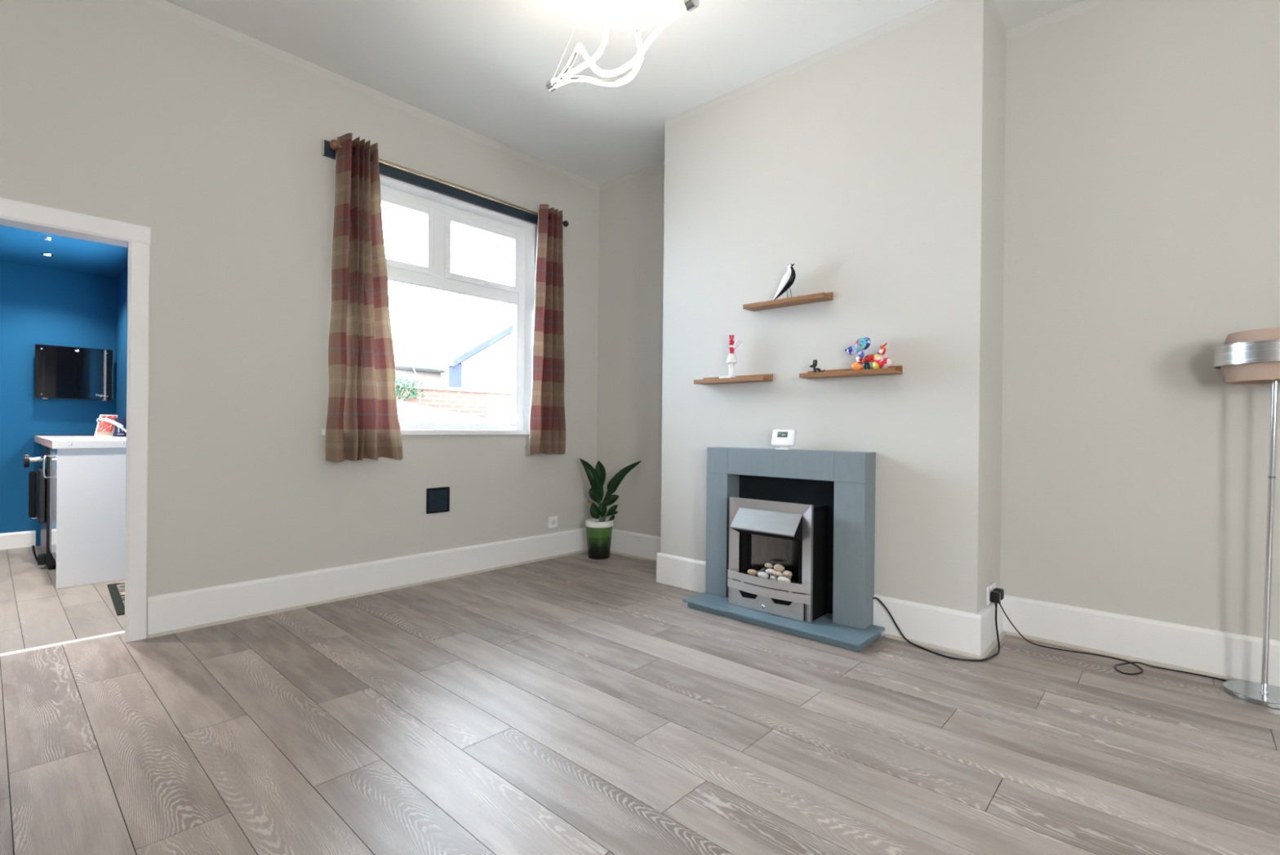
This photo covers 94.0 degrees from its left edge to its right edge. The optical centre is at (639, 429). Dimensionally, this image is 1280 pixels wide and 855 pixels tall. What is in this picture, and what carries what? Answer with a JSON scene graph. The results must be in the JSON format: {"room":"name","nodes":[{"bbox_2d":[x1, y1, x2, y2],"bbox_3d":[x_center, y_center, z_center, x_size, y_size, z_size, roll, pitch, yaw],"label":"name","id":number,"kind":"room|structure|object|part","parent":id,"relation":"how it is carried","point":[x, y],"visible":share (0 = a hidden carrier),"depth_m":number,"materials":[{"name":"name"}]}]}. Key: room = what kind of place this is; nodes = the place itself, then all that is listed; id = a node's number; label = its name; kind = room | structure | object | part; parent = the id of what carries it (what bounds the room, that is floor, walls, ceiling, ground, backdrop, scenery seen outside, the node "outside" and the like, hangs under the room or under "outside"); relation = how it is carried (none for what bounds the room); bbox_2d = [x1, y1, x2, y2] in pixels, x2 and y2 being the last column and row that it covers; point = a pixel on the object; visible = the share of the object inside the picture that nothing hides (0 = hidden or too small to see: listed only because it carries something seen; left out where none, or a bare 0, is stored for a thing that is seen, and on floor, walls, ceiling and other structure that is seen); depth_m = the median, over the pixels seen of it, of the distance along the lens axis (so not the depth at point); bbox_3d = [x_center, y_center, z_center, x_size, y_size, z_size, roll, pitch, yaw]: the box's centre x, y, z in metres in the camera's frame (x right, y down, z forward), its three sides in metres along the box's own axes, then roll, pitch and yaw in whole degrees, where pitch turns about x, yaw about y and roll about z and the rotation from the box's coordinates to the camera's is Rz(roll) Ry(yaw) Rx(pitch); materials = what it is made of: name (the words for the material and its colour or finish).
{"room":"living room","nodes":[
{"label":"living room","id":0,"kind":"room"},
{"bbox_2d":[0,259,115,546],"bbox_3d":[-5.580,-0.220,4.534,0.200,2.500,2.800,1,0,42],"label":"wall","id":1,"kind":"structure","parent":0,"point":[39,304],"depth_m":4.97,"materials":[{"name":"blue paint"}]},
{"bbox_2d":[0,530,35,549],"bbox_3d":[-5.678,0.905,4.277,0.018,0.130,1.900,1,0,42],"label":"baseboard","id":2,"kind":"structure","parent":1,"relation":"attached to","point":[28,538],"depth_m":4.90,"materials":[{"name":"white paint"}]},
{"bbox_2d":[34,343,114,400],"bbox_3d":[-4.845,-0.476,5.123,0.088,0.448,0.490,1,0,42],"label":"wall screen","id":3,"kind":"object","parent":1,"relation":"attached to","point":[60,371],"visible":1,"depth_m":5.09,"materials":[{"name":"black glass"}]},
{"bbox_2d":[0,225,128,276],"bbox_3d":[-4.390,-1.407,3.460,3.387,0.100,2.800,1,0,42],"label":"ceiling","id":4,"kind":"structure","parent":0,"point":[16,245],"depth_m":4.59,"materials":[{"name":"blue paint"}]},
{"bbox_2d":[40,253,53,256],"bbox_3d":[-4.613,-1.358,4.647,0.072,0.006,0.072,1,0,42],"label":"recessed light","id":5,"kind":"object","parent":4,"relation":"in","point":[44,254],"visible":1,"depth_m":4.64,"materials":[{"name":"silver metal"}]},
{"bbox_2d":[44,236,51,240],"bbox_3d":[-4.189,-1.343,4.222,0.036,0.026,0.036,1,0,42],"label":"smoke detector","id":6,"kind":"object","parent":4,"relation":"attached to","point":[46,238],"visible":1,"depth_m":4.21,"materials":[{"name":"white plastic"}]},
{"bbox_2d":[115,265,127,435],"bbox_3d":[-3.454,-0.199,4.354,3.187,2.500,0.205,1,0,42],"label":"wall","id":7,"kind":"structure","parent":0,"point":[122,278],"depth_m":5.12,"materials":[{"name":"blue paint"}]},
{"bbox_2d":[0,0,599,595],"bbox_3d":[-2.095,-0.567,3.328,0.200,3.244,5.500,1,0,42],"label":"wall","id":8,"kind":"structure","parent":0,"point":[204,134],"depth_m":3.19,"materials":[{"name":"paint"}]},
{"bbox_2d":[0,197,151,656],"bbox_3d":[-2.766,0.013,2.589,0.234,1.973,0.961,1,0,42],"label":"door frame","id":9,"kind":"structure","parent":8,"relation":"in","point":[13,213],"depth_m":2.82,"materials":[{"name":"white paint"}]},
{"bbox_3d":[-2.392,0.060,2.843,0.022,1.885,0.080,1,0,42],"label":"casing","id":10,"kind":"part","parent":9,"relation":"part of","materials":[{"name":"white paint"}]},
{"bbox_2d":[146,527,587,637],"bbox_3d":[-1.377,0.913,3.971,0.020,0.195,2.960,1,0,42],"label":"baseboard","id":11,"kind":"structure","parent":8,"relation":"attached to","point":[191,607],"depth_m":3.52,"materials":[{"name":"white paint"}]},
{"bbox_2d":[148,549,587,638],"bbox_3d":[-1.365,1.003,3.961,0.014,0.015,2.957,1,0,42],"label":"trim","id":12,"kind":"structure","parent":8,"relation":"attached to","point":[215,623],"depth_m":3.51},
{"bbox_2d":[320,160,535,435],"bbox_3d":[-1.359,-0.767,4.104,0.211,1.612,1.613,1,0,42],"label":"window","id":13,"kind":"structure","parent":8,"relation":"in","point":[439,211],"depth_m":4.31,"materials":[{"name":"white plastic"}]},
{"bbox_3d":[-1.346,0.021,4.087,0.156,0.036,1.613,1,0,42],"label":"sill","id":14,"kind":"part","parent":13,"relation":"part of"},
{"bbox_3d":[-1.417,-0.781,4.149,0.065,1.573,1.465,1,0,42],"label":"frame","id":15,"kind":"part","parent":13,"relation":"part of","materials":[{"name":"white plastic"}]},
{"bbox_3d":[-1.093,-1.073,4.410,0.036,0.017,0.105,1,0,42],"label":"handle","id":16,"kind":"part","parent":13,"relation":"part of","materials":[{"name":"white plastic"}]},
{"bbox_2d":[321,139,537,225],"bbox_3d":[-1.295,-1.619,4.030,0.022,0.086,1.594,1,0,42],"label":"board","id":17,"kind":"object","parent":8,"relation":"attached to","point":[385,170],"visible":0.64,"depth_m":4.01,"materials":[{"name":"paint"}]},
{"bbox_2d":[426,486,449,513],"bbox_3d":[-1.351,0.475,3.999,0.014,0.168,0.165,1,0,42],"label":"air vent","id":18,"kind":"object","parent":8,"relation":"in","point":[437,499],"visible":1,"depth_m":4.00,"materials":[{"name":"black plastic"}]},
{"bbox_2d":[329,139,568,226],"bbox_3d":[-1.181,-1.611,4.051,0.118,0.056,1.766,1,0,42],"label":"pole","id":19,"kind":"object","parent":8,"relation":"attached to","point":[334,144],"visible":0.76,"depth_m":3.88,"materials":[{"name":"gold metal"}]},
{"bbox_2d":[324,133,403,462],"bbox_3d":[-1.623,-0.746,3.542,0.161,1.869,0.430,1,0,40],"label":"curtain","id":20,"kind":"object","parent":19,"relation":"hanging from","point":[362,419],"visible":1,"depth_m":3.49,"materials":[{"name":"fabric"}]},
{"bbox_3d":[-1.160,-1.609,4.029,0.017,0.017,1.685,1,0,42],"label":"rod","id":21,"kind":"part","parent":19,"relation":"part of","materials":[{"name":"gold metal"}]},
{"bbox_2d":[528,204,565,455],"bbox_3d":[-0.711,-0.739,4.544,0.147,1.869,0.359,1,0,39],"label":"curtain","id":22,"kind":"object","parent":19,"relation":"hanging from","point":[547,423],"visible":1,"depth_m":4.52,"materials":[{"name":"fabric"}]},
{"bbox_2d":[548,515,557,528],"bbox_3d":[-0.688,0.737,4.733,0.012,0.086,0.086,1,0,42],"label":"wall socket","id":23,"kind":"object","parent":8,"relation":"attached to","point":[553,521],"visible":1,"depth_m":4.73,"materials":[{"name":"white plastic"}]},
{"bbox_2d":[164,0,1084,185],"bbox_3d":[0.544,-2.111,0.940,7.293,0.100,5.500,1,0,42],"label":"ceiling","id":24,"kind":"structure","parent":0,"point":[484,68],"depth_m":3.26,"materials":[{"name":"paint"}]},
{"bbox_2d":[546,0,699,92],"bbox_3d":[-0.117,-1.772,2.606,0.175,0.594,0.886,0,0,-40],"label":"pendant light","id":25,"kind":"object","parent":24,"relation":"hanging from","point":[673,13],"visible":1,"depth_m":2.56,"materials":[{"name":"white"}]},
{"bbox_2d":[595,160,664,536],"bbox_3d":[0.146,-0.548,4.815,1.116,3.244,0.283,1,0,42],"label":"wall","id":26,"kind":"structure","parent":0,"point":[632,205],"depth_m":4.81,"materials":[{"name":"paint"}]},
{"bbox_2d":[609,550,656,562],"bbox_3d":[0.015,1.015,4.696,1.066,0.015,0.014,1,0,42],"label":"trim","id":27,"kind":"structure","parent":26,"relation":"attached to","point":[611,552],"depth_m":4.75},
{"bbox_2d":[610,528,661,559],"bbox_3d":[0.027,0.926,4.709,1.106,0.195,0.020,1,0,42],"label":"baseboard","id":28,"kind":"structure","parent":26,"relation":"attached to","point":[640,544],"depth_m":4.75,"materials":[{"name":"white paint"}]},
{"bbox_2d":[0,545,1279,854],"bbox_3d":[-0.768,1.050,2.051,10.280,0.060,5.187,1,0,42],"label":"floor","id":29,"kind":"structure","parent":0,"point":[576,704],"depth_m":2.00,"materials":[{"name":"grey wood"}]},
{"bbox_2d":[23,444,56,568],"bbox_3d":[-4.217,0.550,4.496,0.600,0.865,0.595,1,0,42],"label":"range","id":30,"kind":"object","parent":29,"relation":"on","point":[38,485],"visible":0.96,"depth_m":4.19,"materials":[{"name":"black metal"}]},
{"bbox_3d":[-4.339,0.218,4.298,0.044,0.044,0.075,1,0,42],"label":"knob","id":31,"kind":"part","parent":30,"relation":"part of","materials":[{"name":"silver metal"}]},
{"bbox_3d":[-4.231,0.883,4.202,0.060,0.140,0.068,1,0,42],"label":"hinge lever","id":32,"kind":"part","parent":30,"relation":"part of","materials":[{"name":"black plastic"}]},
{"bbox_3d":[-4.367,0.467,4.345,0.540,0.370,0.036,1,0,42],"label":"oven door","id":33,"kind":"part","parent":30,"relation":"part of","materials":[{"name":"black plastic"}]},
{"bbox_2d":[43,447,126,588],"bbox_3d":[-3.708,0.554,4.089,0.660,0.867,0.518,1,0,42],"label":"base cabinet","id":34,"kind":"object","parent":29,"relation":"on","point":[87,486],"visible":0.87,"depth_m":3.82,"materials":[{"name":"white wood"}]},
{"bbox_3d":[-4.052,0.255,4.080,0.010,0.159,0.039,1,0,42],"label":"handle","id":35,"kind":"part","parent":34,"relation":"part of","materials":[{"name":"silver metal"}]},
{"bbox_3d":[-3.850,0.481,3.933,0.618,0.712,0.020,1,0,42],"label":"door","id":36,"kind":"part","parent":34,"relation":"part of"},
{"bbox_2d":[34,435,126,448],"bbox_3d":[-4.161,0.088,4.511,1.925,0.052,0.507,1,0,42],"label":"countertop","id":37,"kind":"structure","parent":34,"relation":"on","point":[50,441],"depth_m":3.85,"materials":[{"name":"white laminate"}]},
{"bbox_2d":[54,436,126,439],"bbox_3d":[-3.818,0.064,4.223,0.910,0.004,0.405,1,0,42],"label":"sink","id":38,"kind":"object","parent":37,"relation":"in","point":[62,437],"visible":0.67,"depth_m":4.10,"materials":[{"name":"ceramic"}]},
{"bbox_2d":[93,414,117,436],"bbox_3d":[-4.376,-0.030,4.895,0.062,0.178,0.151,1,0,42],"label":"container","id":39,"kind":"object","parent":37,"relation":"on","point":[104,428],"visible":0.96,"depth_m":4.88,"materials":[{"name":"red plastic"}]},
{"bbox_2d":[95,417,126,436],"bbox_3d":[-3.922,-0.012,4.457,0.044,0.145,0.214,1,0,42],"label":"tap","id":40,"kind":"object","parent":37,"relation":"on","point":[97,420],"visible":0.68,"depth_m":4.44,"materials":[{"name":"silver metal"}]},
{"bbox_2d":[114,417,125,436],"bbox_3d":[-4.269,-0.016,4.903,0.036,0.153,0.068,1,0,42],"label":"box","id":41,"kind":"object","parent":37,"relation":"on","point":[118,432],"visible":0.74,"depth_m":4.89,"materials":[{"name":"blue cardboard"}]},
{"bbox_2d":[106,582,124,615],"bbox_3d":[-3.005,0.990,3.590,0.830,0.010,0.304,1,0,42],"label":"door mat","id":42,"kind":"object","parent":29,"relation":"on","point":[117,590],"visible":0.29,"depth_m":3.53,"materials":[{"name":"green rubber"}]},
{"bbox_2d":[579,457,641,559],"bbox_3d":[-0.246,0.627,4.713,0.467,0.786,0.220,1,0,26],"label":"potted plant","id":43,"kind":"object","parent":29,"relation":"on","point":[598,530],"visible":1,"depth_m":4.74,"materials":[{"name":"green plant"}]},
{"bbox_3d":[-0.325,0.892,4.752,0.210,0.254,0.210,1,0,42],"label":"pot","id":44,"kind":"part","parent":43,"relation":"part of","materials":[{"name":"green ceramic"}]},
{"bbox_2d":[682,591,884,650],"bbox_3d":[0.737,1.009,3.219,1.036,0.046,0.321,1,0,42],"label":"hearth","id":45,"kind":"object","parent":29,"relation":"on","point":[822,628],"visible":0.77,"depth_m":3.04,"materials":[{"name":"blue paint"}]},
{"bbox_2d":[727,497,828,622],"bbox_3d":[0.731,0.686,3.260,0.504,0.598,0.285,1,0,42],"label":"fireplace insert","id":46,"kind":"object","parent":45,"relation":"on","point":[793,535],"visible":0.99,"depth_m":3.18,"materials":[{"name":"metal"}]},
{"bbox_3d":[0.531,0.684,3.368,0.057,0.598,0.022,1,0,42],"label":"frame","id":47,"kind":"part","parent":46,"relation":"part of","materials":[{"name":"metal"}]},
{"bbox_2d":[747,568,756,575],"bbox_3d":[0.621,0.792,3.298,0.061,0.036,0.038,1,0,42],"label":"pebble","id":48,"kind":"object","parent":46,"relation":"on","point":[751,571],"visible":0.89,"depth_m":3.28,"materials":[{"name":"beige stone"}]},
{"bbox_2d":[757,571,768,578],"bbox_3d":[0.668,0.791,3.234,0.064,0.037,0.038,1,0,42],"label":"pebble","id":49,"kind":"object","parent":46,"relation":"on","point":[761,574],"visible":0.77,"depth_m":3.22,"materials":[{"name":"white stone"}]},
{"bbox_2d":[760,567,768,573],"bbox_3d":[0.687,0.787,3.294,0.049,0.046,0.044,1,0,42],"label":"pebble","id":50,"kind":"object","parent":46,"relation":"on","point":[763,569],"visible":0.36,"depth_m":3.28,"materials":[{"name":"grey stone"}]},
{"bbox_2d":[764,562,773,568],"bbox_3d":[0.705,0.746,3.266,0.051,0.030,0.031,1,0,42],"label":"pebble","id":51,"kind":"object","parent":46,"relation":"on","point":[768,565],"visible":1,"depth_m":3.25,"materials":[{"name":"beige stone"}]},
{"bbox_3d":[0.671,0.867,3.195,0.504,0.046,0.040,1,0,42],"label":"curved rail","id":52,"kind":"part","parent":46,"relation":"part of","materials":[{"name":"metal"}]},
{"bbox_3d":[0.671,0.816,3.195,0.504,0.044,0.040,1,0,42],"label":"curved rail","id":53,"kind":"part","parent":46,"relation":"part of","materials":[{"name":"metal"}]},
{"bbox_2d":[765,568,776,574],"bbox_3d":[0.710,0.770,3.231,0.067,0.030,0.032,1,0,42],"label":"pebble","id":54,"kind":"object","parent":46,"relation":"on","point":[769,571],"visible":0.98,"depth_m":3.22,"materials":[{"name":"white stone"}]},
{"bbox_3d":[0.697,0.415,3.219,0.498,0.057,0.022,1,0,42],"label":"frame","id":55,"kind":"part","parent":46,"relation":"part of","materials":[{"name":"metal"}]},
{"bbox_2d":[746,573,798,583],"bbox_3d":[0.709,0.814,3.243,0.360,0.008,0.102,1,0,42],"label":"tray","id":56,"kind":"object","parent":46,"relation":"on","point":[792,581],"depth_m":3.17,"materials":[{"name":"metal"}]},
{"bbox_2d":[769,575,777,580],"bbox_3d":[0.714,0.796,3.190,0.044,0.027,0.028,1,0,42],"label":"pebble","id":57,"kind":"object","parent":46,"relation":"on","point":[771,577],"visible":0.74,"depth_m":3.18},
{"bbox_2d":[773,571,783,576],"bbox_3d":[0.740,0.773,3.189,0.058,0.029,0.028,1,0,42],"label":"pebble","id":58,"kind":"object","parent":46,"relation":"on","point":[775,573],"visible":0.96,"depth_m":3.18,"materials":[{"name":"beige stone"}]},
{"bbox_2d":[773,564,784,571],"bbox_3d":[0.749,0.747,3.214,0.063,0.041,0.041,1,0,42],"label":"pebble","id":59,"kind":"object","parent":46,"relation":"on","point":[778,567],"visible":0.99,"depth_m":3.20,"materials":[{"name":"beige stone"}]},
{"bbox_2d":[777,576,791,582],"bbox_3d":[0.757,0.793,3.142,0.077,0.035,0.036,1,0,42],"label":"pebble","id":60,"kind":"object","parent":46,"relation":"on","point":[780,578],"visible":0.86,"depth_m":3.13,"materials":[{"name":"white stone"}]},
{"bbox_2d":[782,570,791,577],"bbox_3d":[0.782,0.768,3.165,0.051,0.036,0.039,1,0,42],"label":"pebble","id":61,"kind":"object","parent":46,"relation":"on","point":[786,573],"visible":0.99,"depth_m":3.15,"materials":[{"name":"beige stone"}]},
{"bbox_3d":[0.858,0.688,3.071,0.056,0.598,0.022,1,0,42],"label":"frame","id":62,"kind":"part","parent":46,"relation":"part of","materials":[{"name":"metal"}]},
{"bbox_2d":[705,446,875,629],"bbox_3d":[0.798,0.549,3.318,0.961,0.874,0.134,1,0,42],"label":"surround","id":63,"kind":"object","parent":45,"relation":"on","point":[843,481],"visible":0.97,"depth_m":3.19,"materials":[{"name":"blue paint"}]},
{"bbox_3d":[0.497,0.623,3.591,0.150,0.720,0.134,1,0,42],"label":"leg","id":64,"kind":"part","parent":63,"relation":"part of","materials":[{"name":"blue paint"}]},
{"bbox_2d":[771,429,795,449],"bbox_3d":[0.800,0.058,3.311,0.138,0.109,0.067,1,0,42],"label":"thermostat","id":65,"kind":"object","parent":63,"relation":"on","point":[785,438],"visible":0.99,"depth_m":3.29,"materials":[{"name":"white plastic"}]},
{"bbox_3d":[0.835,0.625,3.369,0.650,0.721,0.006,1,0,42],"label":"panel","id":66,"kind":"part","parent":63,"relation":"part of","materials":[{"name":"metal"}]},
{"bbox_3d":[1.093,0.630,3.050,0.161,0.720,0.134,1,0,42],"label":"leg","id":67,"kind":"part","parent":63,"relation":"part of","materials":[{"name":"blue paint"}]},
{"bbox_2d":[872,590,1000,661],"bbox_3d":[1.426,0.908,2.820,0.579,0.262,0.269,1,0,12],"label":"power cable","id":68,"kind":"object","parent":29,"relation":"on","point":[995,596],"visible":1,"depth_m":2.85,"materials":[{"name":"black plastic"}]},
{"bbox_2d":[993,587,1227,680],"bbox_3d":[2.078,0.915,2.682,0.841,0.262,0.210,1,0,42],"label":"power cable","id":69,"kind":"object","parent":29,"relation":"on","point":[1002,590],"visible":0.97,"depth_m":2.70,"materials":[{"name":"black plastic"}]},
{"bbox_2d":[1213,327,1279,708],"bbox_3d":[2.441,0.337,2.299,0.344,1.424,0.344,1,0,42],"label":"floor lamp","id":70,"kind":"object","parent":29,"relation":"on","point":[1251,356],"visible":1,"depth_m":2.30,"materials":[{"name":"silver metal"}]},
{"bbox_3d":[2.447,-0.279,2.298,0.304,0.192,0.304,1,0,42],"label":"lamp shade","id":71,"kind":"part","parent":70,"relation":"part of","materials":[{"name":"beige fabric"}]},
{"bbox_2d":[660,0,1005,624],"bbox_3d":[1.102,-0.537,3.641,1.897,3.244,0.735,1,0,42],"label":"wall","id":72,"kind":"structure","parent":0,"point":[871,163],"depth_m":3.07,"materials":[{"name":"paint"}]},
{"bbox_2d":[656,552,706,592],"bbox_3d":[0.297,0.930,3.852,0.488,0.195,0.020,1,0,42],"label":"baseboard","id":73,"kind":"structure","parent":72,"relation":"attached to","point":[683,572],"depth_m":3.87,"materials":[{"name":"white paint"}]},
{"bbox_2d":[693,373,773,384],"bbox_3d":[0.549,-0.300,3.571,0.490,0.043,0.109,1,0,42],"label":"wall shelf","id":74,"kind":"object","parent":72,"relation":"attached to","point":[763,377],"visible":1,"depth_m":3.52,"materials":[{"name":"brown wood"}]},
{"bbox_2d":[719,334,742,377],"bbox_3d":[0.547,-0.427,3.565,0.139,0.272,0.064,1,0,42],"label":"figurine","id":75,"kind":"object","parent":74,"relation":"on","point":[731,359],"visible":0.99,"depth_m":3.55,"materials":[{"name":"white ceramic"}]},
{"bbox_3d":[0.535,-0.365,3.567,0.018,0.103,0.032,1,0,42],"label":"leg","id":76,"kind":"part","parent":75,"relation":"part of","materials":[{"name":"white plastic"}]},
{"bbox_3d":[0.549,-0.365,3.553,0.018,0.103,0.032,1,0,42],"label":"leg","id":77,"kind":"part","parent":75,"relation":"part of","materials":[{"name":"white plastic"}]},
{"bbox_2d":[742,292,832,311],"bbox_3d":[0.816,-0.716,3.332,0.497,0.043,0.109,1,0,42],"label":"wall shelf","id":78,"kind":"object","parent":72,"relation":"attached to","point":[822,296],"visible":1,"depth_m":3.29,"materials":[{"name":"brown wood"}]},
{"bbox_2d":[772,263,795,300],"bbox_3d":[0.803,-0.812,3.337,0.141,0.209,0.052,1,0,42],"label":"bird ornament","id":79,"kind":"object","parent":78,"relation":"on","point":[788,278],"visible":0.94,"depth_m":3.30,"materials":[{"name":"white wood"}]},
{"bbox_2d":[799,365,902,378],"bbox_3d":[1.080,-0.296,3.089,0.503,0.043,0.109,1,0,42],"label":"wall shelf","id":80,"kind":"object","parent":72,"relation":"attached to","point":[891,370],"visible":0.98,"depth_m":3.04,"materials":[{"name":"brown wood"}]},
{"bbox_2d":[809,359,824,372],"bbox_3d":[0.946,-0.334,3.193,0.032,0.079,0.084,0,0,-32],"label":"ornament","id":81,"kind":"object","parent":80,"relation":"on","point":[815,362],"visible":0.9,"depth_m":3.19,"materials":[{"name":"black plastic"}]},
{"bbox_2d":[844,337,891,369],"bbox_3d":[1.144,-0.380,3.016,0.228,0.174,0.090,1,0,42],"label":"ornament","id":82,"kind":"object","parent":80,"relation":"on","point":[862,344],"visible":0.98,"depth_m":3.00,"materials":[{"name":"multicoloured ceramic"}]},
{"bbox_3d":[1.101,-0.316,3.032,0.055,0.046,0.040,1,0,42],"label":"leg","id":83,"kind":"part","parent":82,"relation":"part of","materials":[{"name":"orange ceramic"}]},
{"bbox_3d":[1.117,-0.348,3.025,0.044,0.040,0.029,1,0,42],"label":"leg","id":84,"kind":"part","parent":82,"relation":"part of","materials":[{"name":"ceramic"}]},
{"bbox_3d":[1.152,-0.323,3.039,0.036,0.056,0.033,1,0,42],"label":"leg","id":85,"kind":"part","parent":82,"relation":"part of","materials":[{"name":"teal ceramic"}]},
{"bbox_3d":[1.181,-0.326,2.956,0.057,0.066,0.051,1,0,42],"label":"leg","id":86,"kind":"part","parent":82,"relation":"part of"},
{"bbox_3d":[1.226,-0.328,2.974,0.049,0.059,0.042,1,0,42],"label":"leg","id":87,"kind":"part","parent":82,"relation":"part of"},
{"bbox_2d":[873,594,982,655],"bbox_3d":[1.371,0.941,2.876,0.486,0.195,0.020,1,0,42],"label":"baseboard","id":88,"kind":"structure","parent":72,"relation":"attached to","point":[960,630],"depth_m":2.85,"materials":[{"name":"white paint"}]},
{"bbox_2d":[884,633,983,658],"bbox_3d":[1.386,1.031,2.838,0.434,0.015,0.014,1,0,42],"label":"trim","id":89,"kind":"structure","parent":72,"relation":"attached to","point":[886,635],"depth_m":2.82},
{"bbox_2d":[977,598,1004,653],"bbox_3d":[1.700,0.944,2.892,0.020,0.195,0.447,1,0,42],"label":"baseboard","id":90,"kind":"structure","parent":72,"relation":"attached to","point":[988,612],"depth_m":2.85,"materials":[{"name":"white paint"}]},
{"bbox_2d":[986,581,995,604],"bbox_3d":[1.712,0.799,2.909,0.012,0.086,0.146,1,0,42],"label":"wall socket","id":91,"kind":"object","parent":72,"relation":"attached to","point":[992,586],"visible":0.84,"depth_m":2.87,"materials":[{"name":"white plastic"}]},
{"bbox_2d":[979,630,1005,658],"bbox_3d":[1.701,1.034,2.869,0.014,0.015,0.479,1,0,42],"label":"trim","id":92,"kind":"structure","parent":72,"relation":"attached to","point":[993,644],"depth_m":2.84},
{"bbox_2d":[1000,0,1279,640],"bbox_3d":[3.474,-0.512,1.800,4.090,3.244,0.268,1,0,42],"label":"wall","id":93,"kind":"structure","parent":0,"point":[1142,181],"depth_m":2.71,"materials":[{"name":"paint"}]},
{"bbox_2d":[1003,594,1279,686],"bbox_3d":[3.289,0.961,1.763,3.890,0.195,0.020,1,0,42],"label":"baseboard","id":94,"kind":"structure","parent":93,"relation":"attached to","point":[1233,655],"depth_m":2.68,"materials":[{"name":"white paint"}]},
{"bbox_2d":[1004,630,1279,687],"bbox_3d":[3.284,1.051,1.744,3.870,0.015,0.014,1,0,42],"label":"trim","id":95,"kind":"structure","parent":93,"relation":"attached to","point":[1008,633],"depth_m":2.72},
{"label":"outside","id":96,"kind":"structure","parent":0,"visible":0},
{"bbox_3d":[-2.461,1.187,29.933,36.107,0.150,39.000,1,0,42],"label":"ground","id":97,"kind":"structure","parent":96,"visible":0},
{"bbox_2d":[413,353,420,385],"bbox_3d":[-7.061,-0.640,18.836,0.080,3.450,0.230,1,0,42],"label":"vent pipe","id":98,"kind":"object","parent":97,"relation":"on","point":[414,370],"visible":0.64,"depth_m":18.79,"materials":[{"name":"white plastic"}]},
{"bbox_2d":[395,364,446,386],"bbox_3d":[-9.421,-0.537,18.434,2.650,3.200,6.000,1,0,42],"label":"outbuilding","id":99,"kind":"structure","parent":97,"relation":"on","point":[430,376],"depth_m":19.28,"materials":[{"name":"white paint"}]},
{"bbox_2d":[396,383,512,422],"bbox_3d":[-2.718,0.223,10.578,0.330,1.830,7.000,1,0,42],"label":"brick wall","id":100,"kind":"structure","parent":97,"relation":"on","point":[491,404],"depth_m":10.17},
{"bbox_2d":[395,375,425,400],"bbox_3d":[-3.666,-0.566,9.072,0.231,0.505,0.850,1,0,42],"label":"shrub","id":101,"kind":"object","parent":100,"relation":"on","point":[399,391],"visible":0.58,"depth_m":9.16,"materials":[{"name":"green plant"}]},
{"bbox_3d":[-3.603,-0.522,9.172,0.056,0.418,0.402,1,0,42],"label":"stem","id":102,"kind":"part","parent":101,"relation":"part of","materials":[{"name":"green plant"}]},
{"bbox_2d":[396,400,512,423],"bbox_3d":[-3.224,0.300,9.280,0.250,1.670,3.000,1,0,42],"label":"wall","id":103,"kind":"structure","parent":97,"relation":"on","point":[407,411],"depth_m":9.13,"materials":[{"name":"white paint"}]},
{"bbox_2d":[448,324,513,391],"bbox_3d":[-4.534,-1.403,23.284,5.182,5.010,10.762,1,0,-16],"label":"house","id":104,"kind":"structure","parent":97,"relation":"on","point":[489,365],"depth_m":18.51,"materials":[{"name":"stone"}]},
{"bbox_3d":[-4.771,-0.993,18.467,0.020,1.180,0.440,1,0,42],"label":"pane","id":105,"kind":"part","parent":104,"relation":"part of","materials":[{"name":"glass"}]},
{"bbox_3d":[-4.166,-0.988,19.133,0.020,1.180,0.440,1,0,42],"label":"pane","id":106,"kind":"part","parent":104,"relation":"part of","materials":[{"name":"glass"}]}
]}

